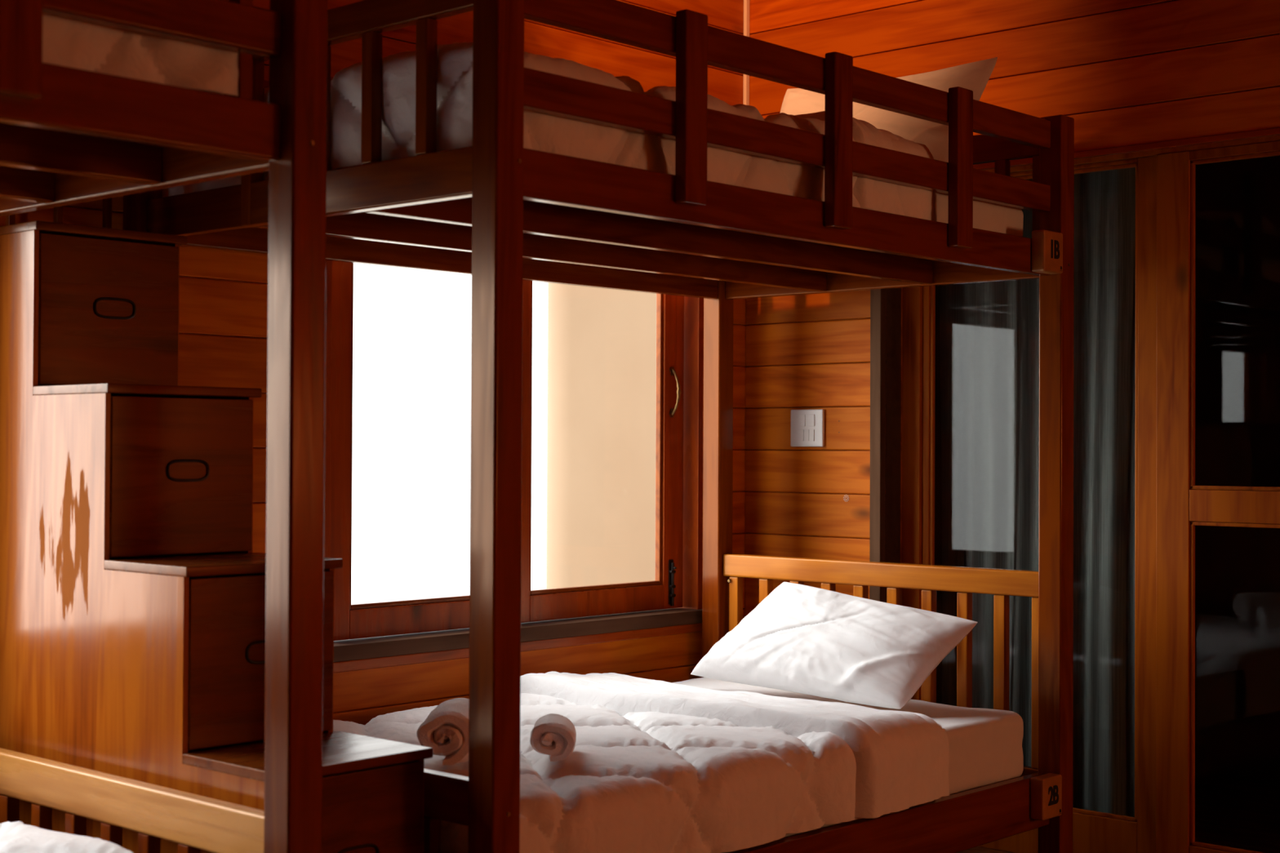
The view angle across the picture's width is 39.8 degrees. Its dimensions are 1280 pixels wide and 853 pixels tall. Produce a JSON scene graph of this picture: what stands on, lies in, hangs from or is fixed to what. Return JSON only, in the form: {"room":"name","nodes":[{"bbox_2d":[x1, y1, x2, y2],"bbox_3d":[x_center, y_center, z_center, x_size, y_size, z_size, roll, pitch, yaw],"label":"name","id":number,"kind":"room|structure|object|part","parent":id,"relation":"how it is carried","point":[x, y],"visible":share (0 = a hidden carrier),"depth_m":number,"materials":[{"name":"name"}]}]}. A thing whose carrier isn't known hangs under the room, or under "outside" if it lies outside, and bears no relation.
{"room":"dormitory","nodes":[
{"label":"dormitory","id":0,"kind":"room"},
{"bbox_2d":[0,0,747,724],"bbox_3d":[-2.067,-0.296,3.606,0.120,3.200,7.326,0,-1,42],"label":"wall","id":1,"kind":"structure","parent":0,"point":[223,317],"depth_m":5.03,"materials":[{"name":"brown wood"}]},
{"bbox_2d":[324,260,703,673],"bbox_3d":[-0.362,-0.035,5.447,0.150,1.440,1.650,0,-1,42],"label":"window","id":2,"kind":"structure","parent":1,"relation":"in","point":[380,634],"depth_m":5.49,"materials":[{"name":"brown wood"}]},
{"bbox_3d":[-0.640,-0.058,5.176,0.040,1.318,0.695,0,-1,42],"label":"sash","id":3,"kind":"part","parent":2,"relation":"part of","materials":[{"name":"brown wood"}]},
{"bbox_3d":[-0.365,0.631,5.439,0.150,0.044,1.650,0,-1,42],"label":"sill","id":4,"kind":"part","parent":2,"relation":"part of","materials":[{"name":"brown wood"}]},
{"bbox_3d":[-0.334,0.669,5.410,0.034,0.031,1.650,0,-1,42],"label":"sill moulding","id":5,"kind":"part","parent":2,"relation":"part of","materials":[{"name":"brown wood"}]},
{"bbox_3d":[-0.134,-0.049,5.729,0.040,1.318,0.795,0,-1,42],"label":"sash","id":6,"kind":"part","parent":2,"relation":"part of","materials":[{"name":"brown wood"}]},
{"bbox_3d":[0.122,-0.116,5.948,0.043,0.172,0.022,0,-1,42],"label":"handle","id":7,"kind":"part","parent":2,"relation":"part of","materials":[{"name":"gold metal"}]},
{"bbox_2d":[742,0,749,105],"bbox_3d":[0.372,-1.251,6.179,0.015,1.198,0.019,0,-1,42],"label":"trim","id":8,"kind":"structure","parent":1,"relation":"attached to","point":[746,2],"depth_m":6.17,"materials":[{"name":"orange wood"}]},
{"bbox_2d":[744,0,1279,616],"bbox_3d":[2.732,-0.267,4.100,6.297,3.200,0.120,0,-1,42],"label":"wall","id":9,"kind":"structure","parent":0,"point":[1127,73],"depth_m":5.74,"materials":[{"name":"brown wood"}]},
{"bbox_2d":[791,408,824,446],"bbox_3d":[0.566,0.005,5.983,0.136,0.126,0.017,0,-1,42],"label":"light switch","id":10,"kind":"object","parent":9,"relation":"attached to","point":[807,426],"visible":1,"depth_m":5.97,"materials":[{"name":"white plastic"}]},
{"bbox_2d":[869,288,901,602],"bbox_3d":[0.808,0.251,5.822,0.043,2.190,0.122,0,-1,42],"label":"trim","id":11,"kind":"structure","parent":9,"relation":"attached to","point":[878,300],"depth_m":5.79,"materials":[{"name":"grey wood"}]},
{"bbox_2d":[901,135,1279,852],"bbox_3d":[1.900,0.246,4.938,2.761,2.188,0.054,0,-1,42],"label":"door","id":12,"kind":"structure","parent":9,"relation":"in","point":[1169,505],"depth_m":5.24,"materials":[{"name":"brown wood"}]},
{"bbox_2d":[939,167,1135,817],"bbox_3d":[1.296,0.246,5.637,0.845,2.100,0.081,0,-1,42],"label":"curtain","id":13,"kind":"object","parent":12,"relation":"hanging from","point":[989,331],"visible":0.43,"depth_m":5.59,"materials":[{"name":"grey fabric"}]},
{"bbox_3d":[1.247,0.269,5.547,0.831,2.150,0.036,0,-1,42],"label":"sliding panel","id":14,"kind":"part","parent":12,"relation":"part of","materials":[{"name":"brown wood"}]},
{"bbox_3d":[1.913,0.265,4.913,1.008,2.150,0.036,0,-1,42],"label":"sliding panel","id":15,"kind":"part","parent":12,"relation":"part of","materials":[{"name":"brown wood"}]},
{"bbox_2d":[973,127,1279,170],"bbox_3d":[1.827,-0.820,4.865,2.761,0.018,0.026,0,-1,42],"label":"trim","id":16,"kind":"structure","parent":9,"relation":"attached to","point":[1272,131],"depth_m":5.14,"materials":[{"name":"brown wood"}]},
{"bbox_2d":[934,155,1279,786],"bbox_3d":[2.483,0.101,5.605,3.900,2.500,1.774,0,-1,42],"label":"glass pane","id":17,"kind":"structure","parent":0,"point":[1237,203],"depth_m":6.83,"materials":[{"name":"black glass"}]},
{"bbox_2d":[957,774,1279,852],"bbox_3d":[0.825,1.324,2.002,6.497,0.050,9.100,0,-1,42],"label":"floor","id":18,"kind":"structure","parent":0,"point":[1229,813],"depth_m":6.16,"materials":[{"name":"brown wood"}]},
{"bbox_2d":[0,0,327,852],"bbox_3d":[-1.806,0.182,2.717,1.339,2.226,2.258,0,-1,42],"label":"bunk bed","id":19,"kind":"object","parent":18,"relation":"on","point":[68,135],"visible":0.95,"depth_m":3.07,"materials":[{"name":"brown wood"}]},
{"bbox_3d":[-1.071,0.738,3.520,1.188,0.090,0.034,0,-1,42],"label":"foot rail","id":20,"kind":"part","parent":19,"relation":"part of","materials":[{"name":"brown wood"}]},
{"bbox_3d":[-1.065,-0.509,3.535,1.188,0.098,0.034,0,-1,42],"label":"rail","id":21,"kind":"part","parent":19,"relation":"part of","materials":[{"name":"brown wood"}]},
{"bbox_3d":[-1.348,-0.525,2.310,0.034,0.098,2.110,0,-1,42],"label":"rail","id":22,"kind":"part","parent":19,"relation":"part of","materials":[{"name":"brown wood"}]},
{"bbox_3d":[-1.347,-0.697,2.312,0.034,0.077,2.110,0,-1,42],"label":"guard rail","id":23,"kind":"part","parent":19,"relation":"part of","materials":[{"name":"brown wood"}]},
{"bbox_2d":[194,88,223,94],"bbox_3d":[-1.813,-0.614,2.761,1.134,0.116,2.026,0,-1,42],"label":"mattress","id":24,"kind":"object","parent":19,"relation":"on","point":[194,89],"visible":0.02,"depth_m":3.09,"materials":[{"name":"white fabric"}]},
{"bbox_2d":[42,12,238,95],"bbox_3d":[-1.823,-0.673,2.724,1.214,0.176,2.097,0,-1,42],"label":"comforter","id":25,"kind":"object","parent":24,"relation":"on","point":[67,42],"visible":0.38,"depth_m":2.96,"materials":[{"name":"fabric"}]},
{"bbox_3d":[-0.605,0.192,3.098,0.074,2.226,0.074,0,-1,42],"label":"post","id":26,"kind":"part","parent":19,"relation":"part of","materials":[{"name":"brown wood"}]},
{"bbox_2d":[0,220,432,852],"bbox_3d":[-0.971,0.433,3.759,1.180,1.757,0.380,0,-1,42],"label":"stairs","id":27,"kind":"structure","parent":18,"relation":"on","point":[133,584],"depth_m":3.71,"materials":[{"name":"brown wood"}]},
{"bbox_2d":[5,197,111,228],"bbox_3d":[-1.373,-0.665,4.139,0.025,0.442,0.400,0,-1,42],"label":"guard","id":28,"kind":"object","parent":27,"relation":"on","point":[107,202],"visible":0.02,"depth_m":4.23,"materials":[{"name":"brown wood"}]},
{"bbox_2d":[37,232,178,385],"bbox_3d":[-1.192,-0.254,3.971,0.020,0.330,0.346,0,-1,42],"label":"drawer","id":29,"kind":"object","parent":27,"relation":"in","point":[108,303],"depth_m":3.96,"materials":[{"name":"brown wood"}]},
{"bbox_3d":[-1.179,-0.265,3.968,0.006,0.048,0.106,0,-1,42],"label":"drawer pull","id":30,"kind":"part","parent":27,"relation":"part of","materials":[{"name":"metal"}]},
{"bbox_3d":[-1.099,0.441,3.628,1.168,1.737,0.012,0,-1,42],"label":"panel","id":31,"kind":"part","parent":27,"relation":"part of","materials":[{"name":"brown wood"}]},
{"bbox_2d":[109,395,253,557],"bbox_3d":[-0.976,0.105,3.768,0.020,0.333,0.346,0,-1,42],"label":"drawer","id":32,"kind":"object","parent":27,"relation":"in","point":[181,468],"depth_m":3.75,"materials":[{"name":"brown wood"}]},
{"bbox_3d":[-0.963,0.094,3.765,0.006,0.048,0.106,0,-1,42],"label":"drawer pull","id":33,"kind":"part","parent":27,"relation":"part of","materials":[{"name":"metal"}]},
{"bbox_3d":[-0.750,0.454,3.565,0.006,0.048,0.106,0,-1,42],"label":"drawer pull","id":34,"kind":"part","parent":27,"relation":"part of","materials":[{"name":"metal"}]},
{"bbox_2d":[187,570,333,750],"bbox_3d":[-0.764,0.465,3.567,0.020,0.332,0.346,0,-1,42],"label":"drawer","id":35,"kind":"object","parent":27,"relation":"in","point":[226,615],"depth_m":3.50,"materials":[{"name":"brown wood"}]},
{"bbox_3d":[-0.538,0.822,3.364,0.006,0.048,0.106,0,-1,42],"label":"drawer pull","id":36,"kind":"part","parent":27,"relation":"part of","materials":[{"name":"metal"}]},
{"bbox_2d":[321,760,423,852],"bbox_3d":[-0.552,0.822,3.367,0.020,0.326,0.346,0,-1,42],"label":"drawer","id":37,"kind":"object","parent":27,"relation":"in","point":[374,806],"depth_m":3.40,"materials":[{"name":"brown wood"}]},
{"bbox_2d":[123,0,1074,852],"bbox_3d":[-0.006,0.215,4.679,1.349,2.226,2.258,0,-1,42],"label":"bunk bed","id":38,"kind":"object","parent":18,"relation":"on","point":[498,211],"visible":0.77,"depth_m":4.24,"materials":[{"name":"brown wood"}]},
{"bbox_3d":[-1.214,0.204,4.303,0.074,2.226,0.074,0,-1,42],"label":"post","id":39,"kind":"part","parent":38,"relation":"part of","materials":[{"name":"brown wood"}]},
{"bbox_3d":[-0.462,-0.841,5.112,0.034,0.080,2.110,0,-1,42],"label":"guard rail","id":40,"kind":"part","parent":38,"relation":"part of","materials":[{"name":"brown wood"}]},
{"bbox_3d":[-0.879,-0.681,4.012,0.039,0.452,0.038,0,-1,42],"label":"post","id":41,"kind":"part","parent":38,"relation":"part of","materials":[{"name":"brown wood"}]},
{"bbox_3d":[-0.744,-0.504,3.885,1.188,0.096,0.034,0,-1,42],"label":"rail","id":42,"kind":"part","parent":38,"relation":"part of","materials":[{"name":"brown wood"}]},
{"bbox_3d":[-0.584,-0.864,3.745,0.758,0.069,0.034,0,-1,42],"label":"foot rail","id":43,"kind":"part","parent":38,"relation":"part of","materials":[{"name":"brown wood"}]},
{"bbox_3d":[-0.750,0.744,3.870,1.188,0.090,0.034,0,-1,42],"label":"foot rail","id":44,"kind":"part","parent":38,"relation":"part of","materials":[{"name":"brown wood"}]},
{"bbox_3d":[-0.463,-0.486,5.108,0.034,0.098,2.110,0,-1,42],"label":"rail","id":45,"kind":"part","parent":38,"relation":"part of","materials":[{"name":"brown wood"}]},
{"bbox_3d":[-0.282,0.198,3.451,0.074,2.226,0.074,0,-1,42],"label":"post","id":46,"kind":"part","parent":38,"relation":"part of","materials":[{"name":"brown wood"}]},
{"bbox_3d":[0.260,0.231,5.915,0.074,2.226,0.074,0,-1,42],"label":"post","id":47,"kind":"part","parent":38,"relation":"part of","materials":[{"name":"brown wood"}]},
{"bbox_2d":[440,677,1023,852],"bbox_3d":[-0.018,0.901,4.675,1.184,0.198,2.072,0,-1,42],"label":"mattress","id":48,"kind":"object","parent":38,"relation":"on","point":[985,744],"visible":0.18,"depth_m":4.92,"materials":[{"name":"white fabric"}]},
{"bbox_2d":[333,671,949,852],"bbox_3d":[-0.183,0.842,4.495,1.349,0.254,1.614,0,-1,42],"label":"comforter","id":49,"kind":"object","parent":48,"relation":"on","point":[653,766],"visible":0.7,"depth_m":4.27,"materials":[{"name":"fabric"}]},
{"bbox_2d":[416,697,469,765],"bbox_3d":[-0.419,0.689,4.013,0.146,0.123,0.246,0,-1,3],"label":"rolled towel","id":50,"kind":"object","parent":49,"relation":"on","point":[445,731],"visible":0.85,"depth_m":3.90,"materials":[{"name":"white fabric"}]},
{"bbox_2d":[529,713,576,761],"bbox_3d":[-0.199,0.715,4.065,0.105,0.088,0.156,0,-1,-1],"label":"rolled towel","id":51,"kind":"object","parent":49,"relation":"on","point":[553,735],"visible":1,"depth_m":4.00,"materials":[{"name":"white fabric"}]},
{"bbox_2d":[690,582,977,709],"bbox_3d":[0.546,0.642,5.266,0.901,0.316,0.300,0,-1,42],"label":"pillow","id":52,"kind":"object","parent":48,"relation":"on","point":[800,638],"visible":1,"depth_m":5.15,"materials":[{"name":"white fabric"}]},
{"bbox_2d":[524,123,1023,236],"bbox_3d":[0.008,-0.587,4.735,1.155,0.127,2.071,0,-1,42],"label":"mattress","id":53,"kind":"object","parent":38,"relation":"on","point":[990,216],"visible":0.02,"depth_m":4.91,"materials":[{"name":"white fabric"}]},
{"bbox_2d":[161,41,934,220],"bbox_3d":[-0.213,-0.685,4.521,1.258,0.276,1.635,0,-1,42],"label":"comforter","id":54,"kind":"object","parent":53,"relation":"on","point":[554,134],"visible":0.37,"depth_m":3.82,"materials":[{"name":"fabric"}]},
{"bbox_2d":[780,57,997,162],"bbox_3d":[0.686,-0.878,5.264,0.774,0.380,0.190,0,-1,42],"label":"pillow","id":55,"kind":"object","parent":53,"relation":"on","point":[973,76],"visible":0.2,"depth_m":5.12,"materials":[{"name":"white fabric"}]},
{"bbox_3d":[0.448,-0.492,4.275,0.034,0.098,2.110,0,-1,42],"label":"rail","id":56,"kind":"part","parent":38,"relation":"part of","materials":[{"name":"brown wood"}]},
{"bbox_3d":[0.450,-0.847,4.279,0.034,0.080,2.110,0,-1,42],"label":"guard rail","id":57,"kind":"part","parent":38,"relation":"part of","materials":[{"name":"brown wood"}]},
{"bbox_3d":[0.449,-0.664,4.277,0.034,0.077,2.110,0,-1,42],"label":"guard rail","id":58,"kind":"part","parent":38,"relation":"part of","materials":[{"name":"brown wood"}]},
{"bbox_3d":[0.727,0.458,5.489,1.188,0.074,0.046,0,-1,42],"label":"headboard rail","id":59,"kind":"part","parent":38,"relation":"part of","materials":[{"name":"brown wood"}]},
{"bbox_3d":[0.732,-0.476,5.500,1.188,0.098,0.034,0,-1,42],"label":"rail","id":60,"kind":"part","parent":38,"relation":"part of","materials":[{"name":"brown wood"}]},
{"bbox_3d":[0.441,1.046,4.256,0.034,0.147,2.110,0,-1,42],"label":"rail","id":61,"kind":"part","parent":38,"relation":"part of","materials":[{"name":"brown wood"}]},
{"bbox_3d":[0.734,-0.822,5.504,1.188,0.083,0.034,0,-1,42],"label":"headboard rail","id":62,"kind":"part","parent":38,"relation":"part of","materials":[{"name":"brown wood"}]},
{"bbox_3d":[0.725,1.062,5.481,1.188,0.147,0.034,0,-1,42],"label":"rail","id":63,"kind":"part","parent":38,"relation":"part of","materials":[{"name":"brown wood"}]},
{"bbox_3d":[1.192,0.225,5.063,0.074,2.226,0.074,0,-1,42],"label":"post","id":64,"kind":"part","parent":38,"relation":"part of","materials":[{"name":"brown wood"}]},
{"label":"outside","id":65,"kind":"structure","parent":0,"visible":0},
{"bbox_3d":[-12.505,4.492,14.745,29.600,0.200,55.000,0,-1,42],"label":"ground","id":66,"kind":"structure","parent":65,"visible":0},
{"bbox_2d":[546,282,656,588],"bbox_3d":[3.163,-1.192,14.066,4.700,11.300,7.400,0,-1,42],"label":"building","id":67,"kind":"structure","parent":66,"relation":"on","point":[602,342],"depth_m":12.45,"materials":[{"name":"beige paint"}]},
{"bbox_3d":[-1.814,0.888,2.711,1.184,0.158,2.070,0,-1,42],"label":"mattress","id":68,"kind":"object","parent":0,"visible":0},
{"bbox_2d":[0,821,133,852],"bbox_3d":[-1.819,0.837,2.702,1.266,0.195,2.091,0,-1,42],"label":"comforter","id":69,"kind":"object","parent":68,"relation":"on","point":[17,837],"visible":1,"depth_m":3.32,"materials":[{"name":"fabric"}]}
]}

